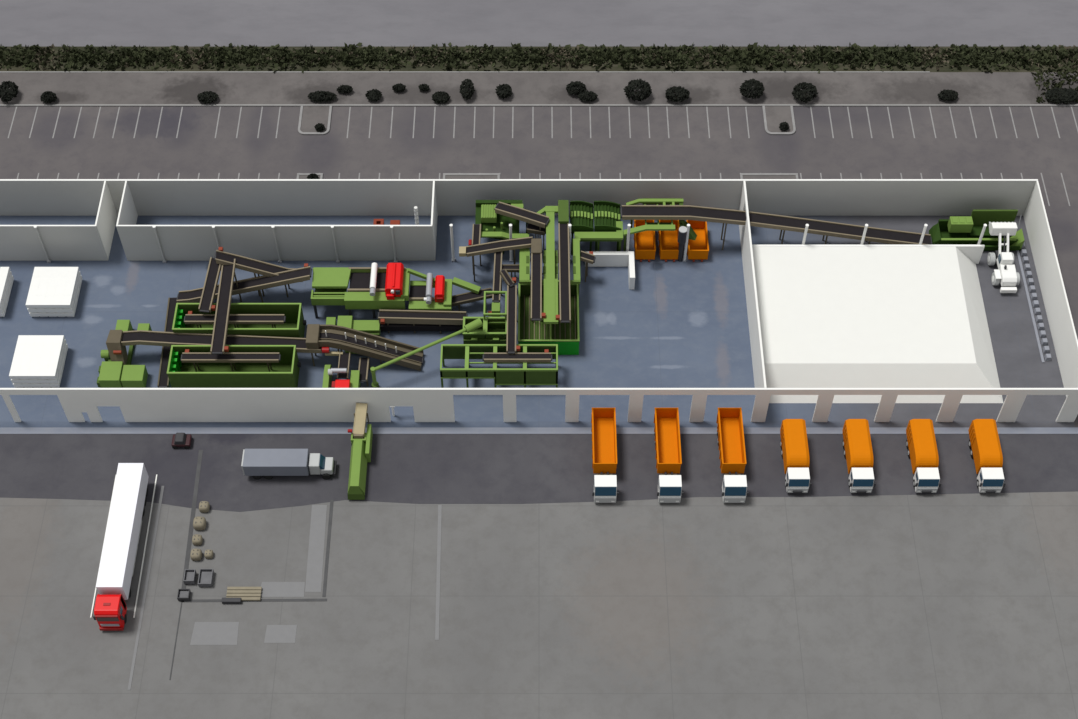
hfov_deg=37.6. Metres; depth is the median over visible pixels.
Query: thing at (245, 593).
stack
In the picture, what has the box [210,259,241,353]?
conveyor
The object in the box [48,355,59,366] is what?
bale
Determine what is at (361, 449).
container
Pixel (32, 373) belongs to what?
bale
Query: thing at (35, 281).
bale
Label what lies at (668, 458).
truck
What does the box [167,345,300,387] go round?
bunker
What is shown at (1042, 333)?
concrete block
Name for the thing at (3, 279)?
bale
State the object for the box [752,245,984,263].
wall
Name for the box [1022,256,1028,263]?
concrete block
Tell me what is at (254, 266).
conveyor
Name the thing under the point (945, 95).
bush
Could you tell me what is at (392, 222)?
box
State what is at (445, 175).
traffic island
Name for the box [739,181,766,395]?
wall
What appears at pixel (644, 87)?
bush
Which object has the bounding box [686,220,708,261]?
bin
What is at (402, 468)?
pavement
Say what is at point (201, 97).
bush
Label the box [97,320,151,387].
baler
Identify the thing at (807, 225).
steel post
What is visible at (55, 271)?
bale
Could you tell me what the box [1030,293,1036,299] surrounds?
concrete block
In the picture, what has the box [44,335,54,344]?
bale
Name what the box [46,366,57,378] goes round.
bale
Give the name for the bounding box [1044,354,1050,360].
concrete block
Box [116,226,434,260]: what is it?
wall partition
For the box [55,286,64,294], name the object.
bale
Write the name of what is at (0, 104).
trim
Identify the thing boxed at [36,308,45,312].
bale
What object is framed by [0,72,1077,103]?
ground
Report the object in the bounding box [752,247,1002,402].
heap
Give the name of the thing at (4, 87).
bush
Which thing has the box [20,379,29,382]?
bale
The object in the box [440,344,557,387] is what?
rack
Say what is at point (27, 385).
bale
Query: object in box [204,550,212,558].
bag
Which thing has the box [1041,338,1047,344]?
concrete block
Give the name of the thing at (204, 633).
yard slab
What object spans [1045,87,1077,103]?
bush
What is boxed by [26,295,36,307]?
bale
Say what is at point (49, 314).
bale
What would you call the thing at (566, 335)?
storage bin
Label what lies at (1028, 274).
concrete block
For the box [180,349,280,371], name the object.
conveyor
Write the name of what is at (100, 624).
grille
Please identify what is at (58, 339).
bale
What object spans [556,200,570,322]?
conveyor
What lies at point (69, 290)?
bale
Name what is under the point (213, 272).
conveyor
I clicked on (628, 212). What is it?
conveyor
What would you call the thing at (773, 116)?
traffic island
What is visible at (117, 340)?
hood
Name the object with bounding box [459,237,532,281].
conveyor
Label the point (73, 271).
bale
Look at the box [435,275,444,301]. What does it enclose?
hood
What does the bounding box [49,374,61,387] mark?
bale
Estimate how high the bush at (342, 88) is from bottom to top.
1.248 m
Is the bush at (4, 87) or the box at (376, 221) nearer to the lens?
the box at (376, 221)
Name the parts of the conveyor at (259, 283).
rail, rail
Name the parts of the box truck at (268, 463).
door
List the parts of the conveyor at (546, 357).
rail, rail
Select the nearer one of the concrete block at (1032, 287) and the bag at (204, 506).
the bag at (204, 506)
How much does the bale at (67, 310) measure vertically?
0.830 m
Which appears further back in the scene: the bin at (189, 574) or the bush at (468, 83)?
the bush at (468, 83)
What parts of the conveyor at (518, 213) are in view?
rail, rail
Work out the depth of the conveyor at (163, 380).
184.83 m
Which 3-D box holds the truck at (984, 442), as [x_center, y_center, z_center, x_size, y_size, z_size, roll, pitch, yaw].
[49.520,10.694,175.256,2.740,3.494,8.120,0,54,0]
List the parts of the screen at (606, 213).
plate, plate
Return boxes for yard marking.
[169,450,333,679]
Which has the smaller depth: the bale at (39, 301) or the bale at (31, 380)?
the bale at (31, 380)
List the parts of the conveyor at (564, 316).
rail, rail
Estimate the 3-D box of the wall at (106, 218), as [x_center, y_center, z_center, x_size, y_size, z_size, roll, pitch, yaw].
[-52.800,-16.998,193.468,0.200,6.500,7.120,0,54,0]
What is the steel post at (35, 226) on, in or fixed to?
on the floor
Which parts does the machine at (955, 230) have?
panel, rail, panel, frame, step rail, step panel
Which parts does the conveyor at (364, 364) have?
rail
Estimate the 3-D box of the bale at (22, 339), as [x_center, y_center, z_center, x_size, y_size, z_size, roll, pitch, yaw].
[-59.925,-1.987,184.028,1.047,0.830,1.447,0,54,0]
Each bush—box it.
[0,81,18,102]
[40,91,56,102]
[197,91,218,103]
[307,173,318,178]
[308,91,336,101]
[314,123,324,130]
[336,84,352,93]
[365,89,381,101]
[392,83,405,92]
[418,83,428,91]
[432,91,450,103]
[459,79,475,99]
[495,83,512,98]
[566,81,586,94]
[577,90,597,101]
[624,79,651,101]
[665,86,689,101]
[739,78,764,99]
[779,122,789,130]
[792,82,817,102]
[937,89,958,100]
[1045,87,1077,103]
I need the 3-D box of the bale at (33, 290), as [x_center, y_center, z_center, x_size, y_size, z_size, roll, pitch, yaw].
[-59.975,-7.941,188.337,1.047,0.830,1.447,0,54,0]
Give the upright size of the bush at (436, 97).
1.351 m
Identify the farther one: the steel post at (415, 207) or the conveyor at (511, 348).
the steel post at (415, 207)
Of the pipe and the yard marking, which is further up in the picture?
the pipe
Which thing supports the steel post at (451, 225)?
on the floor
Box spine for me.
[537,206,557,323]
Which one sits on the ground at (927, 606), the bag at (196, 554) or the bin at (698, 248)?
the bag at (196, 554)
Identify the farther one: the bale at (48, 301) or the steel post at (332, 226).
the steel post at (332, 226)
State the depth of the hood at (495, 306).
185.37 m
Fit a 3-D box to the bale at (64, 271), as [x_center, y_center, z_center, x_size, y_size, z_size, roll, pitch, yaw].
[-56.825,-10.290,190.038,1.047,0.830,1.447,0,54,0]
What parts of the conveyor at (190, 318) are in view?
rail, rail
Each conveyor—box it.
[106,330,321,365]
[157,297,178,387]
[176,263,311,302]
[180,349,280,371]
[183,311,285,327]
[198,257,221,312]
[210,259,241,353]
[215,247,302,296]
[306,324,423,370]
[358,357,369,385]
[377,309,467,333]
[452,288,492,310]
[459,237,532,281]
[472,224,480,265]
[483,349,551,362]
[492,251,502,302]
[494,202,549,249]
[500,269,515,286]
[502,264,519,277]
[506,285,519,353]
[526,223,545,238]
[531,239,545,320]
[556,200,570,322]
[580,251,595,281]
[620,205,931,249]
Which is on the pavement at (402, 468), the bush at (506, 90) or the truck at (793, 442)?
the truck at (793, 442)
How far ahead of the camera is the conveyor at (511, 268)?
187.88 m
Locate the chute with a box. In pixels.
[353,403,368,438]
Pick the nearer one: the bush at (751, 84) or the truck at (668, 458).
the truck at (668, 458)
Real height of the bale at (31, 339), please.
0.830 m
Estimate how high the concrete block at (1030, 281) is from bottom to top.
0.600 m
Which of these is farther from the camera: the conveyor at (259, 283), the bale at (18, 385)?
the conveyor at (259, 283)
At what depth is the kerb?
189.54 m
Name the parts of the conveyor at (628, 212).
leg, rail, rail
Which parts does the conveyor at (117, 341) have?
motor, rail, rail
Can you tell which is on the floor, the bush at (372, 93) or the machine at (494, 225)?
the machine at (494, 225)
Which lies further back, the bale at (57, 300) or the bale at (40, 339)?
the bale at (57, 300)
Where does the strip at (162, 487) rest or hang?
on the ground at (927, 606)
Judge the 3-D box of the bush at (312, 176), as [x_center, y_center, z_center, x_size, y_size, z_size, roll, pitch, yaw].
[-28.698,-23.151,201.279,1.589,1.006,1.187,0,54,0]
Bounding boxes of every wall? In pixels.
[0,181,1035,215]
[0,226,107,260]
[0,390,1077,421]
[95,181,116,258]
[116,181,137,224]
[431,181,437,257]
[585,251,634,288]
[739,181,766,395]
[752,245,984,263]
[1023,181,1077,397]
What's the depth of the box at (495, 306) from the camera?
185.46 m
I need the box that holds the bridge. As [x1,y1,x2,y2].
[623,198,696,250]
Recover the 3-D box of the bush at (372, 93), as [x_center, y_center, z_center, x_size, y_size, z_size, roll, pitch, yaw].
[-21.863,-34.996,209.655,2.340,1.335,2.069,0,54,0]
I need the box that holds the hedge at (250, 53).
[0,42,1077,103]
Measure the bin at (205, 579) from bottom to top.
0.800 m
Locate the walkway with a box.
[574,221,622,250]
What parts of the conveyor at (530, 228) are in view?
rail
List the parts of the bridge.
leg, panel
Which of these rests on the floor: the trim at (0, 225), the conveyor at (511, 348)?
the conveyor at (511, 348)
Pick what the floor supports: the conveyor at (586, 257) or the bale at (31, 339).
the conveyor at (586, 257)
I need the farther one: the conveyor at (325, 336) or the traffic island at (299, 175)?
the traffic island at (299, 175)
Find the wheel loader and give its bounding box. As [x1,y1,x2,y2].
[987,222,1019,292]
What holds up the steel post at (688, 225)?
on the floor
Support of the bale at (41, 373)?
on the bale at (40, 380)
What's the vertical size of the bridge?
5.780 m
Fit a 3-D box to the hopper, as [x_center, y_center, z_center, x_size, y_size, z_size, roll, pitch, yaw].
[-6.250,-2.975,185.434,5.200,3.030,2.800,0,54,0]
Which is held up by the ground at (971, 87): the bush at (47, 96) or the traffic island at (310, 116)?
the bush at (47, 96)
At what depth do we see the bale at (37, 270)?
189.72 m
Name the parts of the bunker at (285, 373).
door panel, panel, panel, panel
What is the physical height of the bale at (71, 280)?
0.830 m
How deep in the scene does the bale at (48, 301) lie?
187.10 m
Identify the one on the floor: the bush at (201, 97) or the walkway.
the walkway
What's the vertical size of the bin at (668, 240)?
1.930 m
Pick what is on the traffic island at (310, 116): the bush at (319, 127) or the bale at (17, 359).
the bush at (319, 127)
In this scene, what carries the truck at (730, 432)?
on the pavement at (402, 468)
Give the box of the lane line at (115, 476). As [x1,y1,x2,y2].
[90,476,115,617]
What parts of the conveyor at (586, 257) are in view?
leg, rail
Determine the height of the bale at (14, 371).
0.830 m
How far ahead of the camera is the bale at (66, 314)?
188.38 m
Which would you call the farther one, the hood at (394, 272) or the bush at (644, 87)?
the bush at (644, 87)
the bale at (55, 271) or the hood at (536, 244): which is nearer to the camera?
the hood at (536, 244)
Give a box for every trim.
[0,71,929,72]
[0,104,1077,105]
[0,179,1037,180]
[0,225,96,225]
[0,388,1077,389]
[116,225,431,225]
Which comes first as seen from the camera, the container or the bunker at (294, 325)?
the container
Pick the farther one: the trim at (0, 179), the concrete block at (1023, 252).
the concrete block at (1023, 252)
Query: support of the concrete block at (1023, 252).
on the floor
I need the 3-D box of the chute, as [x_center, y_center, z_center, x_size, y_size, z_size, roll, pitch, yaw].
[-19.879,7.401,177.287,1.577,4.000,3.536,0,54,0]
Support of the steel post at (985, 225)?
on the floor
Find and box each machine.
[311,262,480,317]
[326,316,380,353]
[475,200,528,253]
[929,210,1023,250]
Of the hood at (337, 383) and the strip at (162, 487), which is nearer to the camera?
the strip at (162, 487)
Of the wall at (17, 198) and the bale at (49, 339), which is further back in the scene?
the wall at (17, 198)
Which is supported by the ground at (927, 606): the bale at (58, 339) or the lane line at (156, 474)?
the lane line at (156, 474)
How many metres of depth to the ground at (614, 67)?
213.68 m
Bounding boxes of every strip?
[0,427,1077,433]
[128,486,441,689]
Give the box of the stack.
[226,587,261,601]
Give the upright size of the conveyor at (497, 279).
5.100 m
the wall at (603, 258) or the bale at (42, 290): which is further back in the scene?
the wall at (603, 258)
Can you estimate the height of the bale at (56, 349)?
0.830 m
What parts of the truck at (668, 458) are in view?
rail, rail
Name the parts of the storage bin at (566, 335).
panel, panel, floor plate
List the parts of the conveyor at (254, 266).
rail, rail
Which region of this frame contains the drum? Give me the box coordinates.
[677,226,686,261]
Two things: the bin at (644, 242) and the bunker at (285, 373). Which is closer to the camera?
the bunker at (285, 373)
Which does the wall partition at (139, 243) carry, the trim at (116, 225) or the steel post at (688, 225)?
the trim at (116, 225)
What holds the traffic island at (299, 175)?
on the pavement at (196, 149)
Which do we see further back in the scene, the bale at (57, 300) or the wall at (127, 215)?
the wall at (127, 215)
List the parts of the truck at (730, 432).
rail, rail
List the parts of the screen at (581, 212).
leg, plate, plate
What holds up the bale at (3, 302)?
on the bale at (5, 306)
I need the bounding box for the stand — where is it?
[483,291,506,335]
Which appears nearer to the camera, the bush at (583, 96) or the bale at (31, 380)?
the bale at (31, 380)
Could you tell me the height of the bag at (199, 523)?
1.309 m
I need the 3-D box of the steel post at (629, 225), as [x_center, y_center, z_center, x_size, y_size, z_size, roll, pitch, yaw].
[10.730,-14.043,191.206,0.440,6.660,0.440,0,54,0]
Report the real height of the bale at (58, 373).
0.830 m
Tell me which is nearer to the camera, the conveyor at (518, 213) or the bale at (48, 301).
the bale at (48, 301)
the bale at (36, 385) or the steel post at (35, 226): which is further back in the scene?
the steel post at (35, 226)
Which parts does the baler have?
hydraulic motor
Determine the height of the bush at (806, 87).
2.190 m
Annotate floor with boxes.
[0,216,1074,426]
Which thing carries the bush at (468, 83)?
on the ground at (971, 87)
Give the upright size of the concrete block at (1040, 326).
0.600 m
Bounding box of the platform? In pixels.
[519,239,579,285]
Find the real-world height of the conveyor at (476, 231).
4.900 m
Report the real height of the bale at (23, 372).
0.830 m
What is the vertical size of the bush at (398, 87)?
1.223 m
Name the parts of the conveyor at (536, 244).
rail, rail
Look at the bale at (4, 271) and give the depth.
189.77 m
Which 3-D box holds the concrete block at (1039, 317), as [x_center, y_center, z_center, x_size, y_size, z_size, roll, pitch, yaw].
[59.425,-4.854,188.295,0.642,0.600,0.712,0,54,0]
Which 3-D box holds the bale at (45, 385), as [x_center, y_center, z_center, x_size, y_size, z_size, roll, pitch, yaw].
[-56.775,2.510,182.821,1.047,0.830,1.447,0,54,0]
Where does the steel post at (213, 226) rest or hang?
on the floor
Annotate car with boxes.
[171,433,191,448]
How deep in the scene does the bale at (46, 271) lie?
189.72 m
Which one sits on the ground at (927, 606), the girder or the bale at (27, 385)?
the girder
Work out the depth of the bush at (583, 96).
209.21 m
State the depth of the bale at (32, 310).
187.60 m
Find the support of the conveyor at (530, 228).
on the floor
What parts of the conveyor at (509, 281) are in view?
rail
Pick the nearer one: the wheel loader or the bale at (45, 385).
the bale at (45, 385)
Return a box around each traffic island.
[296,173,322,178]
[298,106,331,134]
[443,173,499,178]
[740,173,798,178]
[762,106,795,134]
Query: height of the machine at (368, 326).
2.280 m
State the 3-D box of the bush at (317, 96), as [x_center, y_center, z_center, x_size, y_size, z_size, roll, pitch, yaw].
[-28.615,-34.833,209.591,3.959,1.277,1.903,0,54,0]
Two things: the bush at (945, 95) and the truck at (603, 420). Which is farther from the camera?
the bush at (945, 95)
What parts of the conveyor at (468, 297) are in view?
rail, rail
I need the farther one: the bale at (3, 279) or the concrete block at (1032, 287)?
the concrete block at (1032, 287)
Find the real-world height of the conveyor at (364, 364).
1.800 m
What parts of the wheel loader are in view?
lift arm, lift arm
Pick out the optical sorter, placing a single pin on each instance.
(342, 371)
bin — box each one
[177,589,190,600]
[183,569,196,584]
[198,569,213,586]
[518,283,579,354]
[634,220,655,261]
[658,220,679,261]
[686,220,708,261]
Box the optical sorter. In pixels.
[322,352,360,387]
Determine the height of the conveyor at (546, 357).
0.580 m
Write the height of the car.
1.348 m
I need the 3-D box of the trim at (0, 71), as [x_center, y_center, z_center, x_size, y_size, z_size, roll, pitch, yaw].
[-28.750,-38.549,213.118,162.500,0.340,0.200,0,54,0]
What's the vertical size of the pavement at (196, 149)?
0.400 m
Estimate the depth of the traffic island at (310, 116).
207.81 m
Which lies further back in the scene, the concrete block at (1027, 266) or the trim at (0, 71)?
the trim at (0, 71)
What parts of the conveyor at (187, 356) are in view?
rail, rail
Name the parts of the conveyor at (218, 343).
rail, rail, leg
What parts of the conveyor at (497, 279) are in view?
rail, rail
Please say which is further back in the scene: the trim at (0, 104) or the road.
the road
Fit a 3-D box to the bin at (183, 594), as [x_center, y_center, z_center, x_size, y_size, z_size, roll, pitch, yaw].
[-37.360,24.784,166.803,1.200,0.700,1.100,0,54,0]
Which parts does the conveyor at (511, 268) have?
rail, rail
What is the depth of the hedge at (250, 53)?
214.41 m
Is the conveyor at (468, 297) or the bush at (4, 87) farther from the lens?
the bush at (4, 87)
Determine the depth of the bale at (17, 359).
182.01 m
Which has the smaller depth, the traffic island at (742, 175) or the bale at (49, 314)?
the bale at (49, 314)
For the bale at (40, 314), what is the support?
on the floor
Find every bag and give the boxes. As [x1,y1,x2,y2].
[190,549,201,560]
[192,534,202,545]
[193,516,205,529]
[199,501,209,512]
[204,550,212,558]
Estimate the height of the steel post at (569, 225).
6.660 m
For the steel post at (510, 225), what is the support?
on the floor
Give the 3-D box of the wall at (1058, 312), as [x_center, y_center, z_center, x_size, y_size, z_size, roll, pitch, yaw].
[60.650,-7.415,186.531,0.200,6.500,30.780,0,54,0]
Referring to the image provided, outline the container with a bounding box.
[347,424,372,499]
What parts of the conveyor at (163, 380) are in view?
rail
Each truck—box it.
[93,463,148,630]
[241,449,336,479]
[591,408,618,502]
[654,408,683,502]
[716,408,748,502]
[780,419,811,492]
[842,419,875,492]
[906,419,940,492]
[968,419,1005,492]
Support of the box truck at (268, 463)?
on the pavement at (402, 468)
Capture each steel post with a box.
[34,225,50,262]
[152,225,166,262]
[212,225,219,248]
[271,225,281,262]
[331,225,339,262]
[390,225,397,262]
[414,206,418,224]
[450,224,454,261]
[509,224,512,261]
[568,224,571,261]
[626,224,630,250]
[683,224,689,261]
[802,224,808,244]
[860,224,867,244]
[919,224,927,244]
[977,224,986,244]
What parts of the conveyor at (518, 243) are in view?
leg, rail, rail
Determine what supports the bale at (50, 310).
on the bale at (49, 314)
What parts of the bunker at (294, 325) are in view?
door panel, panel, panel, panel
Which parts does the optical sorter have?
frame, rail, frame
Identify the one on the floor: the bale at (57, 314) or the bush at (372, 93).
the bale at (57, 314)
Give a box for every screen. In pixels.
[570,201,593,254]
[594,201,620,250]
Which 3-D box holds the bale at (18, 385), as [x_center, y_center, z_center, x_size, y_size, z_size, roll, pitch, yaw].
[-59.925,2.510,182.821,1.047,0.830,1.447,0,54,0]
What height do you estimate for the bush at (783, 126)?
1.119 m
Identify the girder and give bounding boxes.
[221,598,241,603]
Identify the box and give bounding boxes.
[373,219,383,224]
[390,220,399,224]
[488,302,500,316]
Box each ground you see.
[0,46,1077,71]
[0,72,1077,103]
[0,491,1077,718]
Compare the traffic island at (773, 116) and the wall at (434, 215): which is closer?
the wall at (434, 215)
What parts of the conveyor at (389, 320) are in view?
rail, rail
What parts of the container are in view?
tail door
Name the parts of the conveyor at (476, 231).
rail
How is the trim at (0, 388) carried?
on the wall at (135, 405)
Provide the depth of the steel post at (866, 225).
189.72 m
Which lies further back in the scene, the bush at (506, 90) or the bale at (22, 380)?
the bush at (506, 90)
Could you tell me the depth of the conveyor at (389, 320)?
185.78 m
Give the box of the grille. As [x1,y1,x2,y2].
[100,624,119,625]
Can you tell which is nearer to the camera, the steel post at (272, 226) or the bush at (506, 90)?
the steel post at (272, 226)
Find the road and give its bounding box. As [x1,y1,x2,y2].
[0,0,1077,45]
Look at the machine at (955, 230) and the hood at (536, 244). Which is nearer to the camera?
the hood at (536, 244)
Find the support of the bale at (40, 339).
on the bale
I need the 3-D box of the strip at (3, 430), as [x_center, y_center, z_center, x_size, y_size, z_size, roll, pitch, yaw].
[-21.625,8.144,179.434,176.750,0.350,0.850,0,54,0]
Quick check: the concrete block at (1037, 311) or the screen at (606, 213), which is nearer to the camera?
the concrete block at (1037, 311)
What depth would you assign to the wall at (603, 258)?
191.82 m
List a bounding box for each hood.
[106,330,127,364]
[306,324,319,348]
[332,380,349,387]
[385,263,403,299]
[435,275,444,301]
[492,302,499,316]
[531,239,541,253]
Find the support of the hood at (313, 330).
attached to the conveyor at (325, 336)
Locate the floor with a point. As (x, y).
(681, 324)
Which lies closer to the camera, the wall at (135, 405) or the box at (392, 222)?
the wall at (135, 405)
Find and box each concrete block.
[1020,249,1026,255]
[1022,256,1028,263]
[1024,264,1029,270]
[1025,271,1031,277]
[1027,278,1033,284]
[1029,285,1034,292]
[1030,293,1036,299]
[1032,300,1038,306]
[1034,308,1040,314]
[1036,315,1041,321]
[1037,323,1043,329]
[1039,330,1045,337]
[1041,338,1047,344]
[1043,346,1049,352]
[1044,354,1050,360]
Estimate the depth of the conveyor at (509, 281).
185.03 m
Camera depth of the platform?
187.06 m
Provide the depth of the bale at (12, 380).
181.61 m
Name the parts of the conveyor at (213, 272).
rail, rail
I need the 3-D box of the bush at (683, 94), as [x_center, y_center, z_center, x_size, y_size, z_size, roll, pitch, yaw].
[18.315,-35.024,209.305,3.332,1.933,2.444,0,54,0]
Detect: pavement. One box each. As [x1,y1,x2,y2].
[0,106,1077,426]
[0,434,1077,511]
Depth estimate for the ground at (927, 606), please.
166.05 m
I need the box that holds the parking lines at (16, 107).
[8,107,1077,205]
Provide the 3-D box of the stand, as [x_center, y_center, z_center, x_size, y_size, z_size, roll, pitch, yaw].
[-5.100,-5.424,186.528,2.700,4.130,3.450,0,54,0]
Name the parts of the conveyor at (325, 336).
motor, rail, rail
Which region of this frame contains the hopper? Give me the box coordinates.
[463,317,506,343]
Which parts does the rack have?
rail, panel, panel, rail, rail, panel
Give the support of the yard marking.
on the ground at (927, 606)
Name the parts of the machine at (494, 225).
panel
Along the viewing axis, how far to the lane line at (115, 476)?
167.72 m
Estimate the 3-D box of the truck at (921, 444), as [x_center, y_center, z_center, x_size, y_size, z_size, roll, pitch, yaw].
[42.499,10.694,175.256,2.740,3.494,8.120,0,54,0]
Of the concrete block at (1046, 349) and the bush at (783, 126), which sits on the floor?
the concrete block at (1046, 349)
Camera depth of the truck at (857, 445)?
173.76 m
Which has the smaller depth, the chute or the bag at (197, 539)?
the bag at (197, 539)
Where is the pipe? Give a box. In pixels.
[370,318,482,387]
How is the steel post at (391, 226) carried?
on the floor
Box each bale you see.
[0,267,9,277]
[0,276,7,287]
[0,286,5,296]
[0,300,4,312]
[0,304,6,316]
[9,366,19,378]
[11,355,22,365]
[11,379,20,382]
[13,383,22,387]
[14,345,24,354]
[16,335,27,344]
[18,366,28,378]
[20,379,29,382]
[22,383,31,387]
[25,335,36,344]
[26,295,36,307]
[27,308,36,312]
[27,366,38,378]
[28,286,38,294]
[29,312,38,316]
[29,379,38,382]
[30,276,40,285]
[31,383,40,387]
[33,267,42,275]
[34,295,44,307]
[35,335,45,344]
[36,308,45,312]
[37,286,47,294]
[37,366,47,378]
[38,312,47,316]
[38,379,48,382]
[40,383,49,387]
[41,267,51,275]
[43,295,53,307]
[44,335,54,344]
[45,308,54,312]
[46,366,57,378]
[47,312,56,316]
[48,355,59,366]
[48,370,59,382]
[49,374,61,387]
[50,267,60,275]
[50,345,62,357]
[52,295,62,307]
[53,335,64,347]
[54,308,63,312]
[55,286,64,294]
[56,312,64,316]
[59,267,69,275]
[61,295,72,307]
[63,286,74,296]
[63,300,74,312]
[65,276,76,287]
[65,304,75,316]
[68,267,78,277]
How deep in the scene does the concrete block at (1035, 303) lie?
189.45 m
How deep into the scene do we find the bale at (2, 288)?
188.11 m
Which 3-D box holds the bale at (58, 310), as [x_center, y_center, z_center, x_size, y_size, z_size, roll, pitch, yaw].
[-56.825,-6.279,188.160,1.047,0.830,1.447,0,54,0]
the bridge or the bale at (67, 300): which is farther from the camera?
the bridge
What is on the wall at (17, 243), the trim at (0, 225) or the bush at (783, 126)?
the trim at (0, 225)
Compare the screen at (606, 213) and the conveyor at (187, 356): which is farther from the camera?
the screen at (606, 213)
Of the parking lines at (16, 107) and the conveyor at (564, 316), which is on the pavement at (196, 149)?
the parking lines at (16, 107)
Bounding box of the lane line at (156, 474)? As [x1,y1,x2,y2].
[133,474,156,617]
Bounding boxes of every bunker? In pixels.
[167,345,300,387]
[172,303,306,337]
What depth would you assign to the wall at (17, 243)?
191.40 m
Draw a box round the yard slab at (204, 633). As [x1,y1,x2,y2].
[190,505,326,644]
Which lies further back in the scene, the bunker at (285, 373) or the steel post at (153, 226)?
the steel post at (153, 226)
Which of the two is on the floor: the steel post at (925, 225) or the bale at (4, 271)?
the steel post at (925, 225)
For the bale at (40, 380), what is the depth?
181.43 m
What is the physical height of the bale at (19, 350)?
0.830 m
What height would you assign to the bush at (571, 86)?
1.812 m
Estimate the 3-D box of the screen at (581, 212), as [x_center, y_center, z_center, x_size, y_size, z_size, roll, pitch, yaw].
[5.175,-16.053,193.375,2.850,5.503,4.000,0,54,0]
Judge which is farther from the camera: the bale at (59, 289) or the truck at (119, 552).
the bale at (59, 289)
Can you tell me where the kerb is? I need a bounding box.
[1016,250,1044,362]
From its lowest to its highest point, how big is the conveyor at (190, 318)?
3.300 m
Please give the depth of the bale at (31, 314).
188.20 m
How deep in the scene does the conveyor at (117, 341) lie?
182.72 m
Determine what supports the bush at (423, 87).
on the ground at (971, 87)
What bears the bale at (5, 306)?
on the floor
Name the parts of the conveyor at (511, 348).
rail, rail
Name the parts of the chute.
spout, plate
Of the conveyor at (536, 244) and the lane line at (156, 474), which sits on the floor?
the conveyor at (536, 244)

